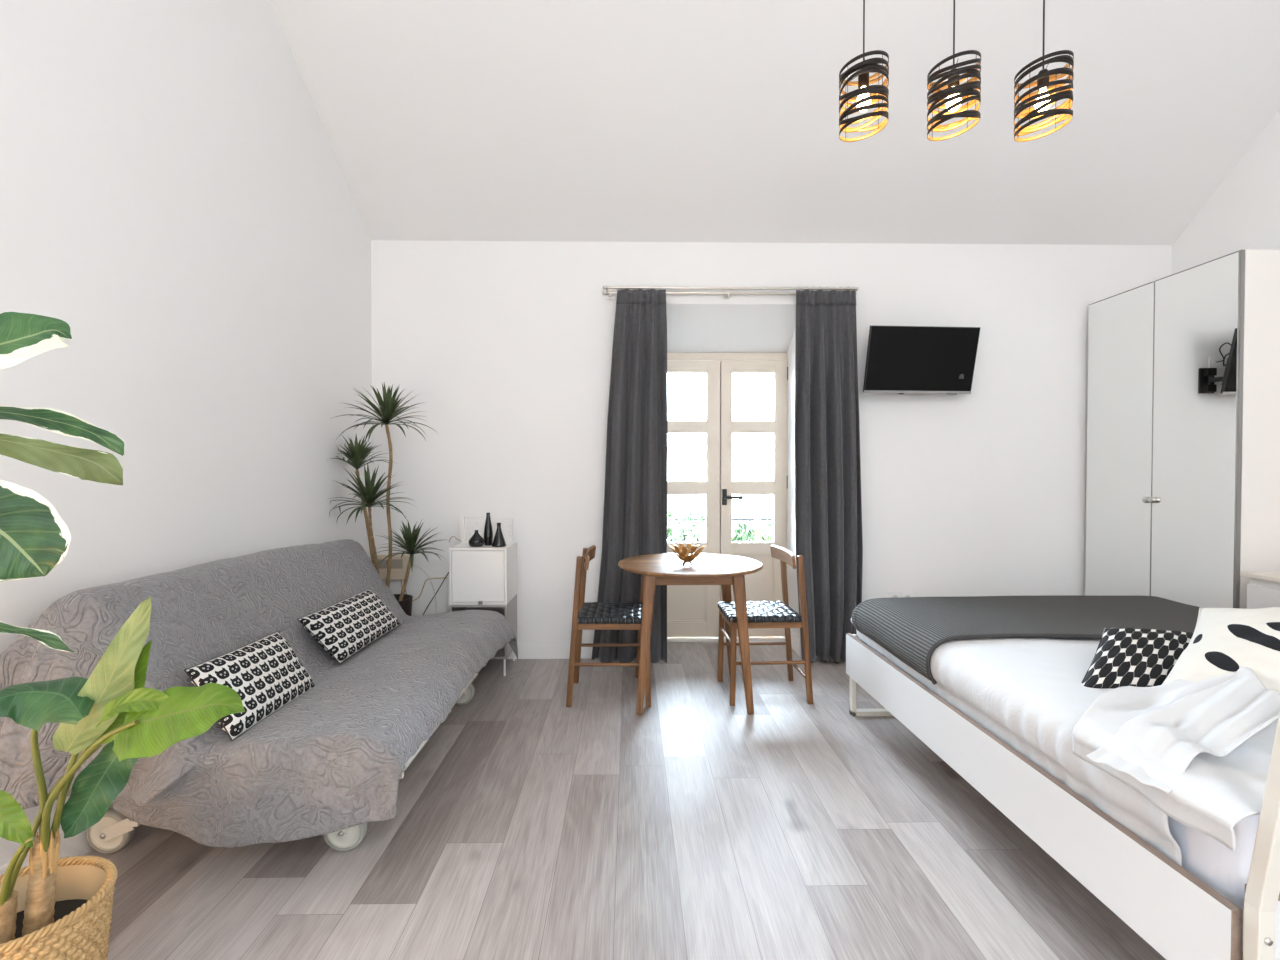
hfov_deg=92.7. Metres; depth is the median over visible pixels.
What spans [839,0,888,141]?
pendant lamp
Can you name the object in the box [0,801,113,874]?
baseboard
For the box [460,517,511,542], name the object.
frame
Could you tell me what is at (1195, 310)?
mirror
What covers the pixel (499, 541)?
vase
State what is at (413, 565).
cable
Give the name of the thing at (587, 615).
dining chair
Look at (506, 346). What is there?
wall
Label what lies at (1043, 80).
socket
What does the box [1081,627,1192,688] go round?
cushion
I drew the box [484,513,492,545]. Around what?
vase
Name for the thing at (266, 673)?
cushion
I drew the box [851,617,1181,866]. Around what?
sheet
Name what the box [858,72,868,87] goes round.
socket
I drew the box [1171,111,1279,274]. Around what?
wall
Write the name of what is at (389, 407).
dracaena
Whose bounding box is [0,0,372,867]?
wall
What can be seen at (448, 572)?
cable
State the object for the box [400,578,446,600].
cable
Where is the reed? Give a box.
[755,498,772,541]
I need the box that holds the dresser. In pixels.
[1240,572,1279,608]
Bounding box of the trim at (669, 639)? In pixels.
[667,637,784,641]
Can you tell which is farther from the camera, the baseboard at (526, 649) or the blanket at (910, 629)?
the baseboard at (526, 649)
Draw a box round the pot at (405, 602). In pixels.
[393,594,412,615]
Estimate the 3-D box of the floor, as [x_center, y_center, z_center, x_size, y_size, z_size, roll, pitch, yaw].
[0.835,1.305,0.945,6.100,0.120,7.220,0,1,-1]
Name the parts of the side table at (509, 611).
leg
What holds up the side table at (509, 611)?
on the floor
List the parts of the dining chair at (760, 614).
leg, seat rail, leg, woven seat, seat rail, backrest, leg, leg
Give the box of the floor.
[83,642,1242,959]
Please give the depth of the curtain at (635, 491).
3.94 m
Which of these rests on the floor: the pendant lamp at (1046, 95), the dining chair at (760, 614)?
the dining chair at (760, 614)
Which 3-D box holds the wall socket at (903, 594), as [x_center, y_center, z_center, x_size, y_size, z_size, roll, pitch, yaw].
[1.801,0.796,4.108,0.080,0.080,0.011,0,1,-1]
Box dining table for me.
[618,553,762,714]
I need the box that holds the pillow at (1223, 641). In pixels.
[1162,607,1279,693]
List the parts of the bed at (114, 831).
frame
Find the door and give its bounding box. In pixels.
[667,353,787,636]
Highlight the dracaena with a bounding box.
[327,383,444,615]
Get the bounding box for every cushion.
[184,631,314,740]
[297,589,400,663]
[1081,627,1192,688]
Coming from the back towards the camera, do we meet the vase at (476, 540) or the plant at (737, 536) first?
the plant at (737, 536)
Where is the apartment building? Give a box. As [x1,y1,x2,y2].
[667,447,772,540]
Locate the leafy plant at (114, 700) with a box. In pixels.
[0,596,244,943]
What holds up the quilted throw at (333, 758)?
on the bed at (114, 831)
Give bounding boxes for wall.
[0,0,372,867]
[371,240,1171,640]
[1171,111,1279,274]
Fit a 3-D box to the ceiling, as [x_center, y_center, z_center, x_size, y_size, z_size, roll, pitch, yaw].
[0.886,-2.641,0.832,6.200,3.025,7.320,0,1,-1]
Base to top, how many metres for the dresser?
0.766 m
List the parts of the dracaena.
crown, stem, crown, stem, crown, stem, stem, crown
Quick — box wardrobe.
[1085,250,1279,608]
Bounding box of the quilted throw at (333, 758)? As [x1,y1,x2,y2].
[0,539,517,847]
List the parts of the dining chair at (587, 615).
leg, leg, backrest, seat rail, woven seat, leg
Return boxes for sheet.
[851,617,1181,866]
[1072,667,1279,851]
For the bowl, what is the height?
0.115 m
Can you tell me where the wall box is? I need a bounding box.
[377,555,408,579]
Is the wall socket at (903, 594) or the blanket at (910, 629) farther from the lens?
the wall socket at (903, 594)
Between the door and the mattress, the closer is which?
the mattress
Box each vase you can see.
[469,530,483,546]
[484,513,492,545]
[492,523,505,546]
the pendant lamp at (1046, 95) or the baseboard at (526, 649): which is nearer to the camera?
the pendant lamp at (1046, 95)
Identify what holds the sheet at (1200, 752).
on the sheet at (1029, 693)
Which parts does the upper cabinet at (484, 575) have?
door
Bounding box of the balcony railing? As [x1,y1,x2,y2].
[671,518,772,538]
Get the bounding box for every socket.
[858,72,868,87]
[889,592,900,597]
[901,592,912,597]
[948,68,958,87]
[1037,69,1048,90]
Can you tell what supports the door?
in the wall at (506, 346)
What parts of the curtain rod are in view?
rod, rod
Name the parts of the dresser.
drawer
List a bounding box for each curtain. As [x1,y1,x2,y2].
[591,289,667,662]
[795,290,862,663]
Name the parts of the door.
frame, handle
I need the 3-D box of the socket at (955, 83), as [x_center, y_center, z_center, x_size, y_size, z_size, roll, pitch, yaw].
[1.026,-1.312,1.996,0.034,0.058,0.034,0,1,-1]
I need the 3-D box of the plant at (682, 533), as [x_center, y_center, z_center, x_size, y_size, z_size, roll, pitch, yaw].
[0.304,0.725,5.166,0.522,0.961,0.292,0,1,-1]
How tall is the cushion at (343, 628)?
0.218 m
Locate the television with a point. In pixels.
(899, 359)
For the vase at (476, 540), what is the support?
on the upper cabinet at (484, 575)
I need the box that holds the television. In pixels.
[863,325,979,393]
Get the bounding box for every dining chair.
[566,545,650,706]
[717,544,812,705]
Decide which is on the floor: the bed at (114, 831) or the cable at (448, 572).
the bed at (114, 831)
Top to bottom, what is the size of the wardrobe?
2.360 m
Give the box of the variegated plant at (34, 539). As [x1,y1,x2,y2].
[0,312,124,653]
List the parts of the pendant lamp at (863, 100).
bulb, lamp shade, cord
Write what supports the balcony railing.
on the floor
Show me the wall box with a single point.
(398, 565)
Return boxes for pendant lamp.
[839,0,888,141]
[927,0,980,140]
[1014,0,1073,141]
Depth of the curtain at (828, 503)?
3.96 m
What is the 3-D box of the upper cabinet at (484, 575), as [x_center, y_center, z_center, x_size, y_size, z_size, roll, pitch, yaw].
[-0.988,0.584,3.872,0.349,0.345,0.345,0,1,-1]
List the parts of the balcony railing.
rail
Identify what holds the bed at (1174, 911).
on the floor
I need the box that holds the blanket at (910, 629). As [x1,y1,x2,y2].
[852,595,1201,684]
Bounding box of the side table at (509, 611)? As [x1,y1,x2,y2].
[449,594,516,675]
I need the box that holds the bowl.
[669,543,706,565]
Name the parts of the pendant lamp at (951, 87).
lamp shade, cord, bulb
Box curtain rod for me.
[603,285,857,298]
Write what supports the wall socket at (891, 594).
attached to the wall at (506, 346)
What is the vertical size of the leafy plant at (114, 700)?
0.754 m
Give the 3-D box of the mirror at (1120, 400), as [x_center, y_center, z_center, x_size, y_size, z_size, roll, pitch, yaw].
[2.987,-0.011,3.819,0.004,2.288,0.505,0,1,-1]
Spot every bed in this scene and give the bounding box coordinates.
[86,667,481,853]
[846,633,1279,959]
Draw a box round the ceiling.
[270,0,1279,244]
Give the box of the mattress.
[869,646,1259,951]
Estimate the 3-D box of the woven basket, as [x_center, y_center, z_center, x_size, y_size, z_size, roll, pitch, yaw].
[-1.315,1.065,1.296,0.313,0.348,0.315,-1,1,-34]
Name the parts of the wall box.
slotted panel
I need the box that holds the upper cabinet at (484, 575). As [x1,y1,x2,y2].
[449,542,516,604]
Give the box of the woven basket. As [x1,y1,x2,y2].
[0,856,117,959]
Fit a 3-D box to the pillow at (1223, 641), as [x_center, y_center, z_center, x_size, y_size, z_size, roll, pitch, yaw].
[1.771,0.509,1.563,0.464,0.331,0.663,-1,1,-32]
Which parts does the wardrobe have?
door, knob, knob, door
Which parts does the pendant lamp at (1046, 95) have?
bulb, cord, lamp shade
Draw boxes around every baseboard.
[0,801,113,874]
[507,629,816,658]
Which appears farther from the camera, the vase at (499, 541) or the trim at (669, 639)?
the trim at (669, 639)
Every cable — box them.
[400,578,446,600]
[413,565,436,613]
[423,572,448,614]
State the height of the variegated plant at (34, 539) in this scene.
1.554 m
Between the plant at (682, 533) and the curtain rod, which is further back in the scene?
the plant at (682, 533)
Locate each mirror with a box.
[1085,282,1153,595]
[1151,252,1238,607]
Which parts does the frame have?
post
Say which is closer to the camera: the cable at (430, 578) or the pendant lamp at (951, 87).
the pendant lamp at (951, 87)
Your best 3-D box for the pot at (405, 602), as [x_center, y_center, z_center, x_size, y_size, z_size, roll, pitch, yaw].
[-1.552,0.968,3.821,0.246,0.459,0.246,0,1,-1]

